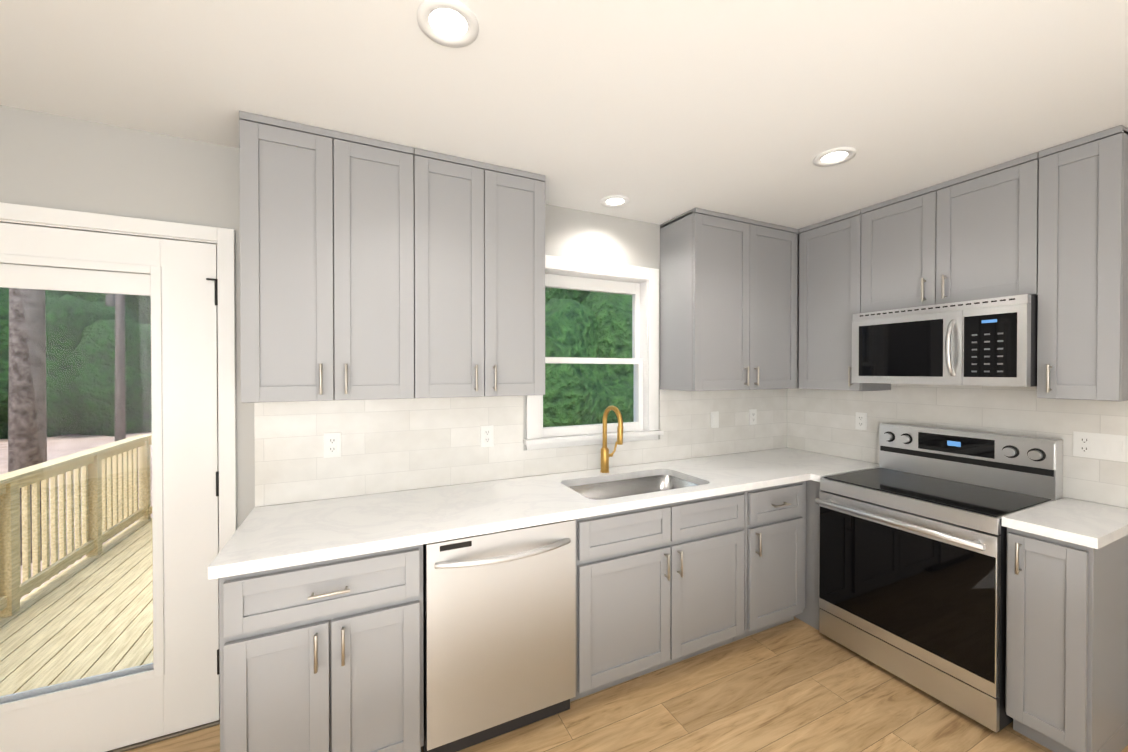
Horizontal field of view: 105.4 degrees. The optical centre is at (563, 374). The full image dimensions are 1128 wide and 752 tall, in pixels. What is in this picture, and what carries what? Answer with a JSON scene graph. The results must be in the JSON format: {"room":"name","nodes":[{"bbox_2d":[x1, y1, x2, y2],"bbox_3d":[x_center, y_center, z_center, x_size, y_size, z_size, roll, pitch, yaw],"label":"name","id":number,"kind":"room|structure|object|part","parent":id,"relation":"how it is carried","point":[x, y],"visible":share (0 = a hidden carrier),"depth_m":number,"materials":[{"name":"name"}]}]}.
{"room":"kitchen","nodes":[
{"label":"kitchen","id":0,"kind":"room"},
{"bbox_2d":[0,105,786,528],"bbox_3d":[-0.638,0.256,2.308,5.500,2.470,0.150,0,1,-25],"label":"wall","id":1,"kind":"structure","parent":0,"point":[56,161],"depth_m":1.75,"materials":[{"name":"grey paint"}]},
{"bbox_2d":[0,222,219,751],"bbox_3d":[-1.909,0.465,1.645,1.000,2.034,0.072,0,1,-25],"label":"entry door","id":2,"kind":"structure","parent":1,"relation":"in","point":[174,687],"depth_m":1.75,"materials":[{"name":"white wood"}]},
{"bbox_2d":[0,202,236,751],"bbox_3d":[-1.948,0.488,1.694,1.104,2.215,0.198,0,1,-25],"label":"door frame","id":3,"kind":"structure","parent":1,"relation":"attached to","point":[223,239],"depth_m":1.81,"materials":[{"name":"white wood"}]},
{"bbox_2d":[239,111,413,402],"bbox_3d":[-0.985,-0.435,1.851,0.611,1.078,0.363,0,1,-25],"label":"upper cabinet","id":4,"kind":"object","parent":1,"relation":"attached to","point":[326,264],"visible":1,"depth_m":1.70,"materials":[{"name":"grey wood"}]},
{"bbox_2d":[413,148,545,397],"bbox_3d":[-0.430,-0.437,2.114,0.611,1.078,0.363,0,1,-25],"label":"upper cabinet","id":5,"kind":"object","parent":1,"relation":"attached to","point":[479,279],"visible":1,"depth_m":1.97,"materials":[{"name":"grey wood"}]},
{"bbox_2d":[254,389,786,506],"bbox_3d":[0.191,0.336,2.616,3.421,0.474,0.008,0,1,-25],"label":"wall tile","id":6,"kind":"structure","parent":1,"relation":"attached to","point":[389,445],"depth_m":2.22,"materials":[{"name":"white tile"}]},
{"bbox_2d":[324,432,340,457],"bbox_3d":[-1.079,0.328,2.002,0.072,0.114,0.009,0,1,-25],"label":"electrical outlet","id":7,"kind":"object","parent":6,"relation":"attached to","point":[332,444],"visible":1,"depth_m":2.00,"materials":[{"name":"white plastic"}]},
{"bbox_2d":[480,425,493,446],"bbox_3d":[-0.415,0.333,2.318,0.072,0.114,0.009,0,1,-25],"label":"electrical outlet","id":8,"kind":"object","parent":6,"relation":"attached to","point":[486,436],"visible":1,"depth_m":2.31,"materials":[{"name":"white plastic"}]},
{"bbox_2d":[711,411,718,427],"bbox_3d":[1.061,0.317,3.019,0.072,0.114,0.010,0,1,-25],"label":"electrical outlet","id":9,"kind":"object","parent":6,"relation":"attached to","point":[714,419],"visible":1,"depth_m":3.02,"materials":[{"name":"white plastic"}]},
{"bbox_2d":[749,409,756,424],"bbox_3d":[1.399,0.314,3.181,0.072,0.114,0.009,0,1,-25],"label":"electrical outlet","id":10,"kind":"object","parent":6,"relation":"attached to","point":[752,416],"visible":1,"depth_m":3.18,"materials":[{"name":"white plastic"}]},
{"bbox_2d":[523,255,663,449],"bbox_3d":[0.172,-0.132,2.674,0.946,1.109,0.220,0,1,-25],"label":"window","id":11,"kind":"structure","parent":1,"relation":"in","point":[647,279],"depth_m":2.71,"materials":[{"name":"white wood"}]},
{"bbox_3d":[0.166,-0.118,2.685,0.746,0.968,0.075,0,1,-25],"label":"window sash","id":12,"kind":"part","parent":11,"relation":"part of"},
{"bbox_2d":[660,208,799,390],"bbox_3d":[1.262,-0.443,2.919,1.230,1.078,0.363,0,1,-25],"label":"upper cabinet","id":13,"kind":"object","parent":1,"relation":"attached to","point":[729,302],"visible":0.98,"depth_m":2.69,"materials":[{"name":"grey wood"}]},
{"bbox_2d":[0,0,1127,228],"bbox_3d":[0.468,-1.021,-0.027,5.500,0.120,5.300,0,1,-25],"label":"ceiling","id":14,"kind":"structure","parent":0,"point":[660,112],"depth_m":1.44,"materials":[{"name":"white paint"}]},
{"bbox_2d":[417,0,478,47],"bbox_3d":[-0.318,-0.966,1.183,0.164,0.008,0.164,0,1,-25],"label":"recessed light","id":15,"kind":"object","parent":14,"relation":"in","point":[451,23],"visible":1,"depth_m":1.18,"materials":[{"name":"white plastic"}]},
{"bbox_2d":[600,195,629,207],"bbox_3d":[0.288,-0.976,2.423,0.164,0.008,0.164,0,1,-25],"label":"recessed light","id":16,"kind":"object","parent":14,"relation":"in","point":[614,201],"visible":0.98,"depth_m":2.42,"materials":[{"name":"white plastic"}]},
{"bbox_2d":[813,147,855,166],"bbox_3d":[1.208,-0.972,1.920,0.164,0.008,0.164,0,1,-25],"label":"recessed light","id":17,"kind":"object","parent":14,"relation":"in","point":[834,156],"visible":0.98,"depth_m":1.92,"materials":[{"name":"white plastic"}]},
{"bbox_2d":[124,617,1127,751],"bbox_3d":[0.500,1.570,-0.074,5.500,0.120,5.150,0,1,-25],"label":"floor","id":18,"kind":"structure","parent":0,"point":[796,685],"depth_m":1.89,"materials":[{"name":"brown wood"}]},
{"bbox_2d":[219,544,423,751],"bbox_3d":[-0.921,1.058,1.727,0.613,0.874,0.662,0,1,-25],"label":"base cabinet","id":19,"kind":"object","parent":18,"relation":"on","point":[324,656],"visible":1,"depth_m":1.45,"materials":[{"name":"grey wood"}]},
{"bbox_2d":[423,519,575,751],"bbox_3d":[-0.347,1.057,1.970,0.617,0.872,0.684,0,1,-25],"label":"dishwasher","id":20,"kind":"object","parent":18,"relation":"on","point":[499,633],"visible":0.92,"depth_m":1.70,"materials":[{"name":"silver metal"}]},
{"bbox_2d":[570,491,744,701],"bbox_3d":[0.394,1.053,2.352,1.033,0.874,0.662,0,1,-25],"label":"base cabinet","id":21,"kind":"object","parent":18,"relation":"on","point":[659,587],"visible":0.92,"depth_m":2.06,"materials":[{"name":"grey wood"}]},
{"bbox_2d":[208,448,867,579],"bbox_3d":[0.334,0.596,2.313,3.422,0.038,0.662,0,1,-25],"label":"countertop","id":22,"kind":"structure","parent":21,"relation":"on","point":[263,538],"depth_m":1.88,"materials":[{"name":"stone"}]},
{"bbox_2d":[600,405,622,472],"bbox_3d":[0.300,0.375,2.474,0.111,0.398,0.212,0,1,-25],"label":"faucet","id":23,"kind":"object","parent":22,"relation":"on","point":[605,455],"visible":1,"depth_m":2.51,"materials":[{"name":"gold metal"}]},
{"bbox_2d":[569,475,697,499],"bbox_3d":[0.383,0.716,2.308,0.784,0.200,0.439,0,1,-25],"label":"sink","id":24,"kind":"object","parent":22,"relation":"in","point":[619,488],"visible":0.08,"depth_m":2.51,"materials":[{"name":"silver metal"}]},
{"bbox_2d":[734,481,805,640],"bbox_3d":[1.089,1.051,2.683,0.497,0.874,0.662,0,1,-25],"label":"base cabinet","id":25,"kind":"object","parent":18,"relation":"on","point":[775,558],"visible":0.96,"depth_m":2.41,"materials":[{"name":"grey wood"}]},
{"bbox_2d":[794,480,821,629],"bbox_3d":[1.621,1.049,2.910,0.603,0.874,0.709,0,1,-25],"label":"base cabinet","id":26,"kind":"object","parent":18,"relation":"on","point":[809,615],"depth_m":2.54,"materials":[{"name":"grey wood"}]},
{"bbox_2d":[812,462,878,481],"bbox_3d":[1.743,0.593,2.594,0.635,0.038,0.040,0,1,-25],"label":"countertop","id":27,"kind":"structure","parent":26,"relation":"on","point":[844,468],"depth_m":2.60,"materials":[{"name":"stone"}]},
{"bbox_2d":[815,423,1062,732],"bbox_3d":[1.866,0.899,2.214,0.722,1.185,0.749,0,1,-25],"label":"range","id":28,"kind":"object","parent":18,"relation":"on","point":[912,555],"visible":0.92,"depth_m":2.06,"materials":[{"name":"silver metal"}]},
{"bbox_2d":[1005,527,1127,751],"bbox_3d":[2.122,1.058,1.787,0.662,0.874,0.232,0,1,-25],"label":"base cabinet","id":29,"kind":"object","parent":18,"relation":"on","point":[1066,684],"visible":0.83,"depth_m":1.65,"materials":[{"name":"grey wood"}]},
{"bbox_2d":[1002,497,1127,548],"bbox_3d":[2.131,0.600,1.779,0.635,0.038,0.254,0,1,-25],"label":"countertop","id":30,"kind":"structure","parent":29,"relation":"on","point":[1080,522],"depth_m":1.71,"materials":[{"name":"stone"}]},
{"bbox_2d":[792,448,1123,507],"bbox_3d":[2.916,0.266,1.064,0.150,2.470,5.150,0,1,-25],"label":"wall","id":31,"kind":"structure","parent":0,"point":[1066,497],"depth_m":2.03,"materials":[{"name":"grey paint"}]},
{"bbox_2d":[799,209,890,390],"bbox_3d":[1.805,-0.442,2.789,0.363,1.078,0.393,0,1,-25],"label":"upper cabinet","id":32,"kind":"object","parent":31,"relation":"attached to","point":[829,278],"visible":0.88,"depth_m":2.72,"materials":[{"name":"grey wood"}]},
{"bbox_2d":[861,152,1038,312],"bbox_3d":[2.048,-0.666,2.276,0.363,0.622,0.733,0,1,-25],"label":"upper cabinet","id":33,"kind":"object","parent":31,"relation":"attached to","point":[971,236],"visible":0.83,"depth_m":2.14,"materials":[{"name":"grey wood"}]},
{"bbox_2d":[852,294,1037,386],"bbox_3d":[1.998,-0.151,2.257,0.473,0.400,0.729,0,1,-25],"label":"microwave","id":34,"kind":"object","parent":33,"relation":"attached to","point":[988,342],"visible":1,"depth_m":2.07,"materials":[{"name":"silver metal"}]},
{"bbox_2d":[787,384,1127,507],"bbox_3d":[2.108,0.544,2.580,0.008,0.988,1.722,0,1,-25],"label":"wall tile","id":35,"kind":"structure","parent":31,"relation":"attached to","point":[821,421],"depth_m":2.35,"materials":[{"name":"white tile"}]},
{"bbox_2d":[855,412,866,429],"bbox_3d":[1.970,0.308,2.849,0.009,0.114,0.070,0,1,-25],"label":"electrical outlet","id":36,"kind":"object","parent":35,"relation":"attached to","point":[861,421],"visible":1,"depth_m":2.85,"materials":[{"name":"white plastic"}]},
{"bbox_2d":[1073,431,1127,461],"bbox_3d":[2.407,0.322,1.928,0.010,0.114,0.162,0,1,-25],"label":"electrical outlet","id":37,"kind":"object","parent":35,"relation":"attached to","point":[1102,446],"visible":1,"depth_m":1.92,"materials":[{"name":"white plastic"}]},
{"bbox_2d":[1037,125,1127,400],"bbox_3d":[2.256,-0.435,1.842,0.363,1.078,0.228,0,1,-25],"label":"upper cabinet","id":38,"kind":"object","parent":31,"relation":"attached to","point":[1082,335],"visible":1,"depth_m":1.76,"materials":[{"name":"grey wood"}]},
{"label":"outside","id":39,"kind":"structure","parent":0,"visible":0},
{"bbox_2d":[0,432,151,599],"bbox_3d":[-18.182,2.328,38.277,120.000,0.550,79.848,0,1,-25],"label":"ground","id":40,"kind":"structure","parent":39,"point":[63,440],"depth_m":12.78,"materials":[{"name":"soil"}]},
{"bbox_2d":[0,434,153,696],"bbox_3d":[-3.334,1.572,3.971,2.650,1.530,5.050,0,1,-25],"label":"deck","id":41,"kind":"object","parent":40,"relation":"on","point":[129,590],"depth_m":3.75,"materials":[{"name":"brown wood"}]},
{"bbox_2d":[0,287,633,564],"bbox_3d":[-16.939,-4.686,18.147,46.285,19.875,39.814,0,1,-25],"label":"trees","id":42,"kind":"object","parent":40,"relation":"on","point":[18,335],"depth_m":8.36,"materials":[{"name":"green plant"}]}
]}

